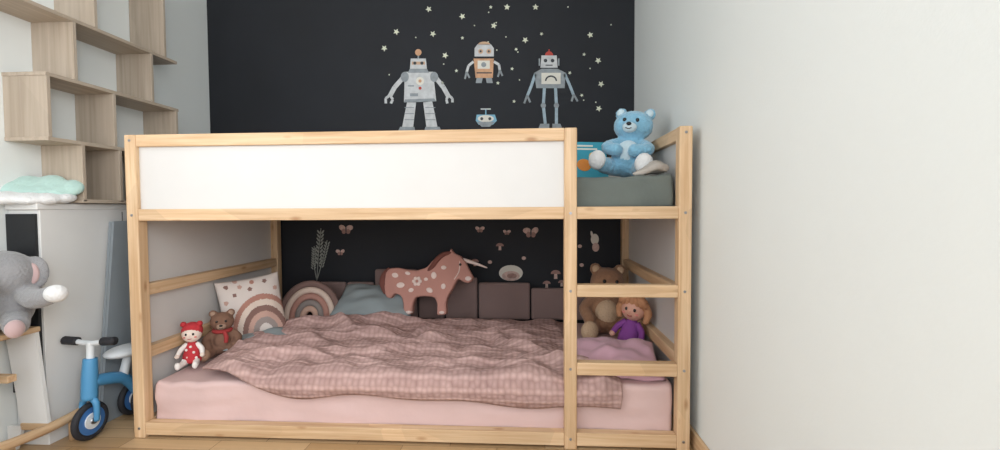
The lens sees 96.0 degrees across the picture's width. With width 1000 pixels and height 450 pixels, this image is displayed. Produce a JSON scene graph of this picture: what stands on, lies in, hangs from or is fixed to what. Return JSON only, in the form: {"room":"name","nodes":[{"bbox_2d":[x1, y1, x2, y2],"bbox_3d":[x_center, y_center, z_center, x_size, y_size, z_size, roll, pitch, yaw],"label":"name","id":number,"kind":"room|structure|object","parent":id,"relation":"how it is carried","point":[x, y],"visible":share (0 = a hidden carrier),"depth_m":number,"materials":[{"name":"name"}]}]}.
{"room":"bedroom","nodes":[
{"label":"bedroom","id":0,"kind":"room"},
{"bbox_2d":[0,0,209,441],"bbox_3d":[-1.930,-0.438,0.626,0.100,2.600,4.220,0,2,3],"label":"wall","id":1,"kind":"structure","parent":0,"point":[183,86],"depth_m":2.06,"materials":[{"name":"paint"}]},
{"bbox_2d":[0,0,178,203],"bbox_3d":[-1.722,-0.664,1.828,0.172,1.151,0.860,0,2,3],"label":"wall shelf","id":2,"kind":"object","parent":1,"relation":"attached to","point":[94,159],"visible":0.77,"depth_m":1.84,"materials":[{"name":"brown wood"}]},
{"bbox_2d":[17,414,693,449],"bbox_3d":[-0.609,0.905,0.646,2.725,0.100,4.320,0,2,3],"label":"floor","id":3,"kind":"structure","parent":0,"point":[118,433],"depth_m":1.68,"materials":[{"name":"brown wood"}]},
{"bbox_2d":[0,326,78,449],"bbox_3d":[-1.722,0.600,1.572,0.184,0.455,0.385,0,2,3],"label":"wooden chair","id":4,"kind":"object","parent":3,"relation":"on","point":[24,351],"visible":0.88,"depth_m":1.64,"materials":[{"name":"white wood"}]},
{"bbox_2d":[0,251,68,337],"bbox_3d":[-1.655,0.231,1.522,0.348,0.281,0.202,1,2,24],"label":"elephant","id":5,"kind":"object","parent":4,"relation":"on","point":[22,277],"visible":1,"depth_m":1.52},
{"bbox_2d":[5,203,126,444],"bbox_3d":[-1.717,0.353,2.187,0.128,0.904,1.057,0,2,3],"label":"base cabinet","id":6,"kind":"object","parent":3,"relation":"on","point":[72,239],"visible":0.4,"depth_m":1.75,"materials":[{"name":"white wood"}]},
{"bbox_2d":[0,191,76,204],"bbox_3d":[-1.744,-0.102,1.671,0.257,0.057,0.143,-2,3,-42],"label":"cushion","id":7,"kind":"object","parent":6,"relation":"on","point":[6,197],"visible":0.88,"depth_m":1.64,"materials":[{"name":"white fabric"}]},
{"bbox_2d":[0,175,84,194],"bbox_3d":[-1.742,-0.139,1.709,0.249,0.108,0.106,-2,2,-31],"label":"cushion","id":8,"kind":"object","parent":7,"relation":"on","point":[55,184],"visible":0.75,"depth_m":1.71,"materials":[{"name":"teal fabric"}]},
{"bbox_2d":[60,336,133,440],"bbox_3d":[-1.567,0.620,1.828,0.207,0.393,0.358,0,2,3],"label":"bike","id":9,"kind":"object","parent":3,"relation":"on","point":[91,417],"visible":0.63,"depth_m":1.72,"materials":[{"name":"blue metal"}]},
{"bbox_2d":[98,221,131,421],"bbox_3d":[-1.640,0.397,1.977,0.044,0.830,0.310,0,2,3],"label":"play mat","id":10,"kind":"object","parent":3,"relation":"on","point":[116,310],"visible":0.36,"depth_m":1.91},
{"bbox_2d":[124,126,692,449],"bbox_3d":[-0.339,0.219,2.143,2.090,1.160,0.992,0,2,3],"label":"bunk bed","id":11,"kind":"object","parent":3,"relation":"on","point":[204,210],"visible":0.76,"depth_m":1.67,"materials":[{"name":"brown wood"}]},
{"bbox_2d":[322,269,585,319],"bbox_3d":[-0.193,0.395,2.577,1.728,0.285,0.029,0,2,3],"label":"pads","id":12,"kind":"object","parent":11,"relation":"attached to","point":[497,300],"visible":0.41,"depth_m":2.55,"materials":[{"name":"brown fabric"}]},
{"bbox_2d":[577,174,673,206],"bbox_3d":[-0.340,-0.136,2.128,1.996,0.130,0.907,0,2,3],"label":"mattress","id":13,"kind":"object","parent":11,"relation":"on","point":[637,190],"visible":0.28,"depth_m":1.63,"materials":[{"name":"fabric"}]},
{"bbox_2d":[577,142,608,176],"bbox_3d":[0.409,-0.297,2.125,0.192,0.191,0.075,-1,2,-9],"label":"book","id":14,"kind":"object","parent":13,"relation":"on","point":[584,149],"visible":0.38,"depth_m":2.11,"materials":[{"name":"teal paper"}]},
{"bbox_2d":[589,109,655,176],"bbox_3d":[0.517,-0.345,1.857,0.251,0.304,0.247,1,2,27],"label":"teddy bear","id":15,"kind":"object","parent":13,"relation":"on","point":[630,152],"visible":0.9,"depth_m":1.84},
{"bbox_2d":[633,160,668,175],"bbox_3d":[0.558,-0.210,1.701,0.135,0.061,0.142,0,2,3],"label":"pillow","id":16,"kind":"object","parent":13,"relation":"on","point":[653,167],"visible":0.92,"depth_m":1.64,"materials":[{"name":"white fabric"}]},
{"bbox_2d":[155,322,671,430],"bbox_3d":[-0.336,0.659,2.156,1.998,0.200,0.916,0,2,3],"label":"mattress","id":17,"kind":"object","parent":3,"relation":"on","point":[198,393],"visible":0.3,"depth_m":1.72,"materials":[{"name":"pink fabric"}]},
{"bbox_2d":[174,321,204,369],"bbox_3d":[-1.298,0.501,1.889,0.110,0.182,0.136,0,2,3],"label":"doll","id":18,"kind":"object","parent":17,"relation":"on","point":[191,332],"visible":1,"depth_m":1.89,"materials":[{"name":"red fabric"}]},
{"bbox_2d":[201,309,241,361],"bbox_3d":[-1.248,0.486,2.019,0.170,0.201,0.157,-1,2,-27],"label":"teddy bear","id":19,"kind":"object","parent":17,"relation":"on","point":[222,336],"visible":0.77,"depth_m":2.01},
{"bbox_2d":[214,272,285,334],"bbox_3d":[-1.213,0.407,2.208,0.307,0.332,0.134,-2,3,-38],"label":"pillow","id":20,"kind":"object","parent":17,"relation":"on","point":[256,302],"visible":0.79,"depth_m":2.18,"materials":[{"name":"fabric"}]},
{"bbox_2d":[223,327,286,350],"bbox_3d":[-1.130,0.538,2.207,0.360,0.089,0.278,-1,2,-25],"label":"pillow","id":21,"kind":"object","parent":17,"relation":"on","point":[274,330],"visible":0.09,"depth_m":2.16,"materials":[{"name":"fabric"}]},
{"bbox_2d":[202,311,622,408],"bbox_3d":[-0.397,0.552,2.104,1.739,0.216,0.894,0,2,3],"label":"knitted blanket","id":22,"kind":"object","parent":17,"relation":"on","point":[501,362],"visible":0.94,"depth_m":1.78,"materials":[{"name":"pink fabric"}]},
{"bbox_2d":[282,281,338,318],"bbox_3d":[-1.041,0.430,2.469,0.339,0.247,0.074,0,2,-3],"label":"cushion","id":23,"kind":"object","parent":22,"relation":"on","point":[296,302],"visible":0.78,"depth_m":2.46,"materials":[{"name":"fabric"}]},
{"bbox_2d":[329,283,410,315],"bbox_3d":[-0.683,0.434,2.478,0.466,0.195,0.255,0,2,7],"label":"pillow","id":24,"kind":"object","parent":22,"relation":"on","point":[357,298],"visible":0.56,"depth_m":2.41,"materials":[{"name":"fabric"}]},
{"bbox_2d":[379,249,486,314],"bbox_3d":[-0.357,0.306,2.422,0.580,0.350,0.118,0,2,3],"label":"stuffed unicorn","id":25,"kind":"object","parent":22,"relation":"on","point":[439,279],"visible":0.99,"depth_m":2.40,"materials":[{"name":"pink fabric"}]},
{"bbox_2d":[579,263,626,337],"bbox_3d":[0.547,0.385,2.270,0.306,0.370,0.291,0,2,3],"label":"teddy bear","id":26,"kind":"object","parent":17,"relation":"on","point":[599,315],"visible":0.58,"depth_m":2.27},
{"bbox_2d":[577,337,666,381],"bbox_3d":[0.467,0.537,1.816,0.335,0.122,0.294,0,2,9],"label":"pillow","id":27,"kind":"object","parent":17,"relation":"on","point":[599,348],"visible":0.63,"depth_m":1.79,"materials":[{"name":"pink fabric"}]},
{"bbox_2d":[609,297,651,339],"bbox_3d":[0.566,0.433,1.996,0.207,0.263,0.156,-2,3,-37],"label":"baby doll","id":28,"kind":"object","parent":17,"relation":"on","point":[633,309],"visible":0.74,"depth_m":1.99,"materials":[{"name":"purple fabric"}]},
{"bbox_2d":[207,0,634,322],"bbox_3d":[-0.490,-0.521,2.702,2.725,2.600,0.100,0,2,3],"label":"wall","id":29,"kind":"structure","parent":0,"point":[274,66],"depth_m":2.65,"materials":[{"name":"black paint"}]},
{"bbox_2d":[384,49,453,129],"bbox_3d":[-0.475,-0.789,2.638,0.411,0.476,0.002,0,2,3],"label":"wall decal","id":30,"kind":"object","parent":29,"relation":"attached to","point":[419,86],"visible":0.98,"depth_m":2.64},
{"bbox_2d":[311,225,598,287],"bbox_3d":[-0.282,0.183,2.661,1.718,0.373,0.002,0,2,3],"label":"decals","id":31,"kind":"object","parent":29,"relation":"attached to","point":[509,272],"visible":0.99,"depth_m":2.65},
{"bbox_2d":[464,42,502,82],"bbox_3d":[-0.095,-0.942,2.609,0.228,0.238,0.002,0,2,3],"label":"wall decal","id":32,"kind":"object","parent":29,"relation":"attached to","point":[483,67],"visible":1,"depth_m":2.61},
{"bbox_2d":[476,108,496,126],"bbox_3d":[-0.080,-0.625,2.620,0.124,0.107,0.002,0,2,3],"label":"wall decal","id":33,"kind":"object","parent":29,"relation":"attached to","point":[485,120],"visible":1,"depth_m":2.62},
{"bbox_2d":[382,4,611,110],"bbox_3d":[-0.031,-0.960,2.606,1.336,0.628,0.001,0,2,3],"label":"decals","id":34,"kind":"object","parent":29,"relation":"attached to","point":[506,6],"visible":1,"depth_m":2.60},
{"bbox_2d":[523,49,577,127],"bbox_3d":[0.292,-0.782,2.592,0.317,0.455,0.002,0,2,3],"label":"wall decal","id":35,"kind":"object","parent":29,"relation":"attached to","point":[544,78],"visible":1,"depth_m":2.59},
{"bbox_2d":[634,0,999,449],"bbox_3d":[0.691,-0.447,0.469,0.100,2.600,4.220,0,2,3],"label":"wall","id":36,"kind":"structure","parent":0,"point":[845,251],"depth_m":0.89,"materials":[{"name":"paint"}]},
{"bbox_2d":[690,424,709,449],"bbox_3d":[0.641,0.822,0.518,0.014,0.060,4.220,0,2,3],"label":"baseboard","id":37,"kind":"structure","parent":36,"relation":"attached to","point":[696,442],"depth_m":1.61,"materials":[{"name":"brown wood"}]}
]}

